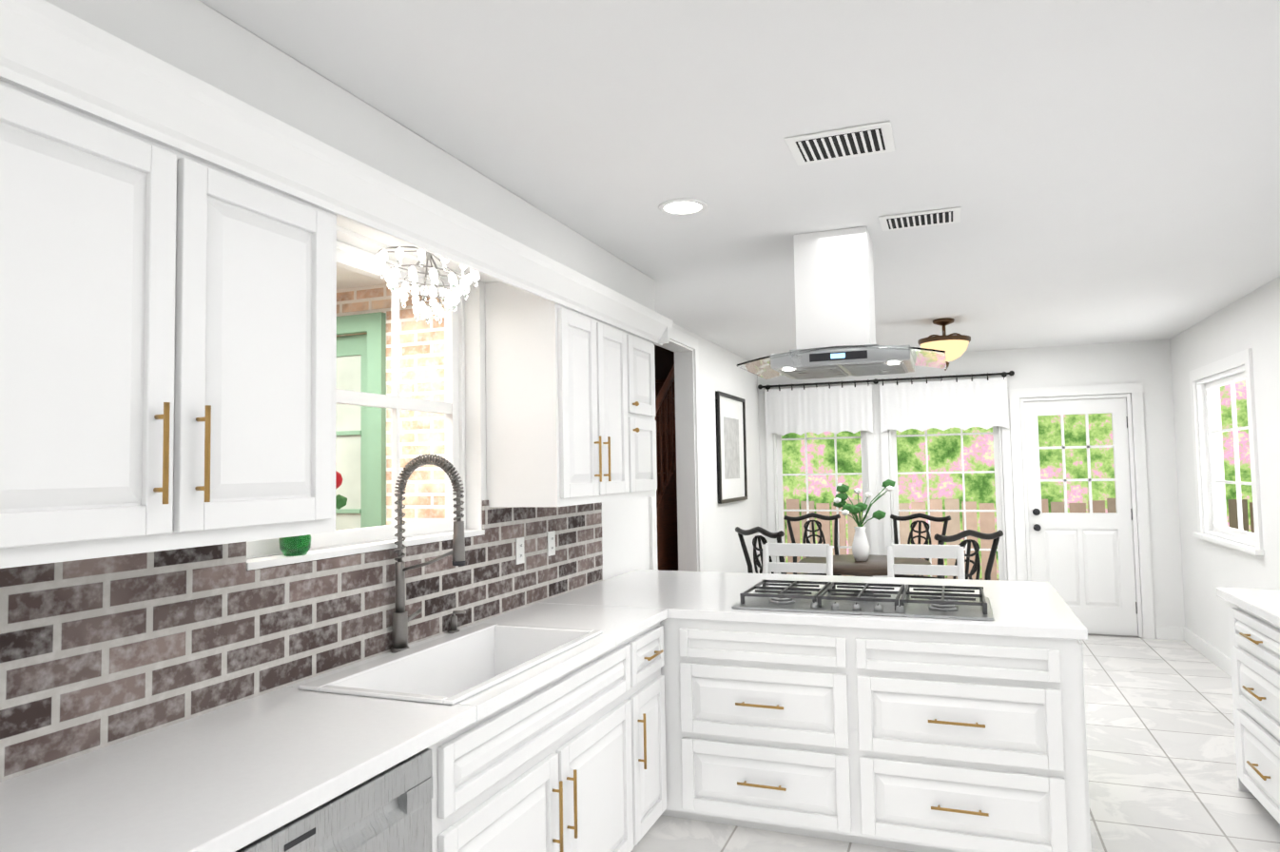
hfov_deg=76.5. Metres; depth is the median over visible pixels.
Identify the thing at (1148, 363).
wall
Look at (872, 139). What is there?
ceiling vent
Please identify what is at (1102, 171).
ceiling
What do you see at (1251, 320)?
wall
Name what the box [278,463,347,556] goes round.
potted plant
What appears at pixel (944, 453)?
backdrop
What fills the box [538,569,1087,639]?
countertop
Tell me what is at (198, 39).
soffit
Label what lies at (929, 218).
ceiling vent
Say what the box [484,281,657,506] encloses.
upper cabinet
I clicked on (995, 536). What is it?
dining chair
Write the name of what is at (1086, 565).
door
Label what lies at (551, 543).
electrical outlet
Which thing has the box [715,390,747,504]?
picture frame
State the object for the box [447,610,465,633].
soap dispenser
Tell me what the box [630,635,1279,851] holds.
floor
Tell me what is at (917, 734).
base cabinet
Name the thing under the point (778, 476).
window
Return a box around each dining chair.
[735,526,786,574]
[783,512,841,575]
[890,512,950,579]
[933,529,1003,580]
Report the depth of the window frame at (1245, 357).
5.25 m
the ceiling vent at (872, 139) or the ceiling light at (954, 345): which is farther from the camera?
the ceiling light at (954, 345)
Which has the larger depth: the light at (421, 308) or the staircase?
the staircase
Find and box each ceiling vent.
[784,120,895,165]
[878,206,961,231]
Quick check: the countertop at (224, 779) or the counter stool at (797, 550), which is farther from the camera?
the counter stool at (797, 550)
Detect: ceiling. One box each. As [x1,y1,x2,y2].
[198,0,1279,360]
[336,266,387,290]
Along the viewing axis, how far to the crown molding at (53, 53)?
1.82 m
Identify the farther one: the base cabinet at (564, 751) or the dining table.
the dining table
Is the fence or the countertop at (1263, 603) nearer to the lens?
the countertop at (1263, 603)
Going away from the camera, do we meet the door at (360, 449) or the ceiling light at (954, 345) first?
the door at (360, 449)
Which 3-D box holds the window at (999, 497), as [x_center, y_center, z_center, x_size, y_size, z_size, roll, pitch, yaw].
[2.872,0.616,7.615,0.984,1.824,0.144,-2,-3,21]
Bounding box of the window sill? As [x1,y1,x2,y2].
[246,529,484,570]
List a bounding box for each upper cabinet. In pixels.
[0,79,336,566]
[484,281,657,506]
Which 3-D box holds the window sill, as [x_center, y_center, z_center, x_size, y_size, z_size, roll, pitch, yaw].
[-0.892,0.411,2.785,0.084,0.019,1.198,-2,-3,21]
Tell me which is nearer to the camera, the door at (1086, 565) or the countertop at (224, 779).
the countertop at (224, 779)
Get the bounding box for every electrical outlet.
[515,537,524,564]
[547,530,555,556]
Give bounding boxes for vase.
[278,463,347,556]
[833,479,895,561]
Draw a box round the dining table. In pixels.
[797,554,931,576]
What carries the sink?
in the countertop at (224, 779)
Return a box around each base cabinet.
[429,682,646,851]
[555,618,666,832]
[659,615,686,818]
[678,615,861,843]
[853,622,1091,851]
[1227,602,1279,824]
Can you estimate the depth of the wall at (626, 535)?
5.12 m
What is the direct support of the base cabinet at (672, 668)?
on the floor
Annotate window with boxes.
[246,240,465,559]
[773,430,871,573]
[888,426,1007,581]
[1196,365,1255,546]
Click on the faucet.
(401, 619)
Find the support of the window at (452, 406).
in the wall at (626, 535)
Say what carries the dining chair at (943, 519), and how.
on the floor
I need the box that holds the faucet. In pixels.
[390,453,465,653]
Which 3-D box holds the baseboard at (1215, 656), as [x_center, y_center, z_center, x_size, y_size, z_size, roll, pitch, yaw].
[3.947,1.670,5.187,0.015,0.110,3.510,-2,-3,21]
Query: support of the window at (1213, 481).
in the wall at (1251, 320)
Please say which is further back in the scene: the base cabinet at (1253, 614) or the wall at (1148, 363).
the wall at (1148, 363)
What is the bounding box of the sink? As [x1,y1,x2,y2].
[298,622,602,705]
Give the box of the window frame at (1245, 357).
[1189,348,1264,555]
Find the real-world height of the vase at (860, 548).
0.650 m
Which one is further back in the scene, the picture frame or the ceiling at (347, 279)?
the picture frame
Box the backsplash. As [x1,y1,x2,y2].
[0,500,602,782]
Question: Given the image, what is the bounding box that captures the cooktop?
[731,579,994,620]
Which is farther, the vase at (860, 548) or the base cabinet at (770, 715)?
the vase at (860, 548)
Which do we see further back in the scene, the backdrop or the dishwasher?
the backdrop
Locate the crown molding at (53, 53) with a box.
[0,0,673,345]
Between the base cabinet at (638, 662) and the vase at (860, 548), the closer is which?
the base cabinet at (638, 662)
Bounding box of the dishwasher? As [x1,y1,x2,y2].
[234,748,432,851]
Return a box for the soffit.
[44,0,655,310]
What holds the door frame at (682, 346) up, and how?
attached to the wall at (626, 535)
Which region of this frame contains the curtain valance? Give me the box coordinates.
[757,370,1014,436]
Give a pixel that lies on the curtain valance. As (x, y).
(944, 405)
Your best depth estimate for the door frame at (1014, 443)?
7.30 m
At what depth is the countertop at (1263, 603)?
3.48 m
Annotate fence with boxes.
[783,498,1254,580]
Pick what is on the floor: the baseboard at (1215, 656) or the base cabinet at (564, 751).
the base cabinet at (564, 751)
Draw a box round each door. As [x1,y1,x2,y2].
[335,311,386,530]
[1019,393,1143,638]
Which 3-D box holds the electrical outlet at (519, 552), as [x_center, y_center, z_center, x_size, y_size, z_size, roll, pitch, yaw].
[-0.530,0.553,3.594,0.008,0.115,0.070,-2,-3,21]
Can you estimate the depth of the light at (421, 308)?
2.75 m
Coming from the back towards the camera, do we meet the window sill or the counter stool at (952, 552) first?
the counter stool at (952, 552)
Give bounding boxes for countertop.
[0,602,667,851]
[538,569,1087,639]
[1216,587,1279,629]
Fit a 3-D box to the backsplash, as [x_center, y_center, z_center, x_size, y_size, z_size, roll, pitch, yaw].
[-1.149,0.503,2.016,0.010,0.516,5.210,-2,-3,21]
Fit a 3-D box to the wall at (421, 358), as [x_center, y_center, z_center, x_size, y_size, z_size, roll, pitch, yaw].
[-1.834,0.504,4.787,2.949,2.600,0.120,-2,-3,21]
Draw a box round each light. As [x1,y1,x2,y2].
[373,245,479,323]
[658,198,707,214]
[917,318,970,370]
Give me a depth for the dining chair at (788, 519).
7.55 m
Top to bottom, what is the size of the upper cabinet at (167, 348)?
0.919 m
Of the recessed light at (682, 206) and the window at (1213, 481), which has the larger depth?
the window at (1213, 481)
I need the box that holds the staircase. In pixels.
[655,364,678,570]
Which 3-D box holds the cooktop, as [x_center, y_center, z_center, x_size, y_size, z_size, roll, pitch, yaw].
[0.966,0.745,3.525,1.030,0.056,0.535,-2,-3,21]
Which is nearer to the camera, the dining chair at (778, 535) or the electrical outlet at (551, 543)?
the electrical outlet at (551, 543)
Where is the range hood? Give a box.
[736,226,946,379]
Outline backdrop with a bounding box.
[781,379,1252,579]
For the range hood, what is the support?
hanging from the ceiling at (1102, 171)
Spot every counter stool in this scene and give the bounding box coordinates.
[762,543,833,575]
[887,543,965,579]
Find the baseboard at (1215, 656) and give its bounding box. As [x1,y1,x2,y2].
[1181,626,1231,676]
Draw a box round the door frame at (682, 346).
[649,327,703,571]
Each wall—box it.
[249,225,762,581]
[336,283,445,524]
[654,339,1184,632]
[1169,275,1279,659]

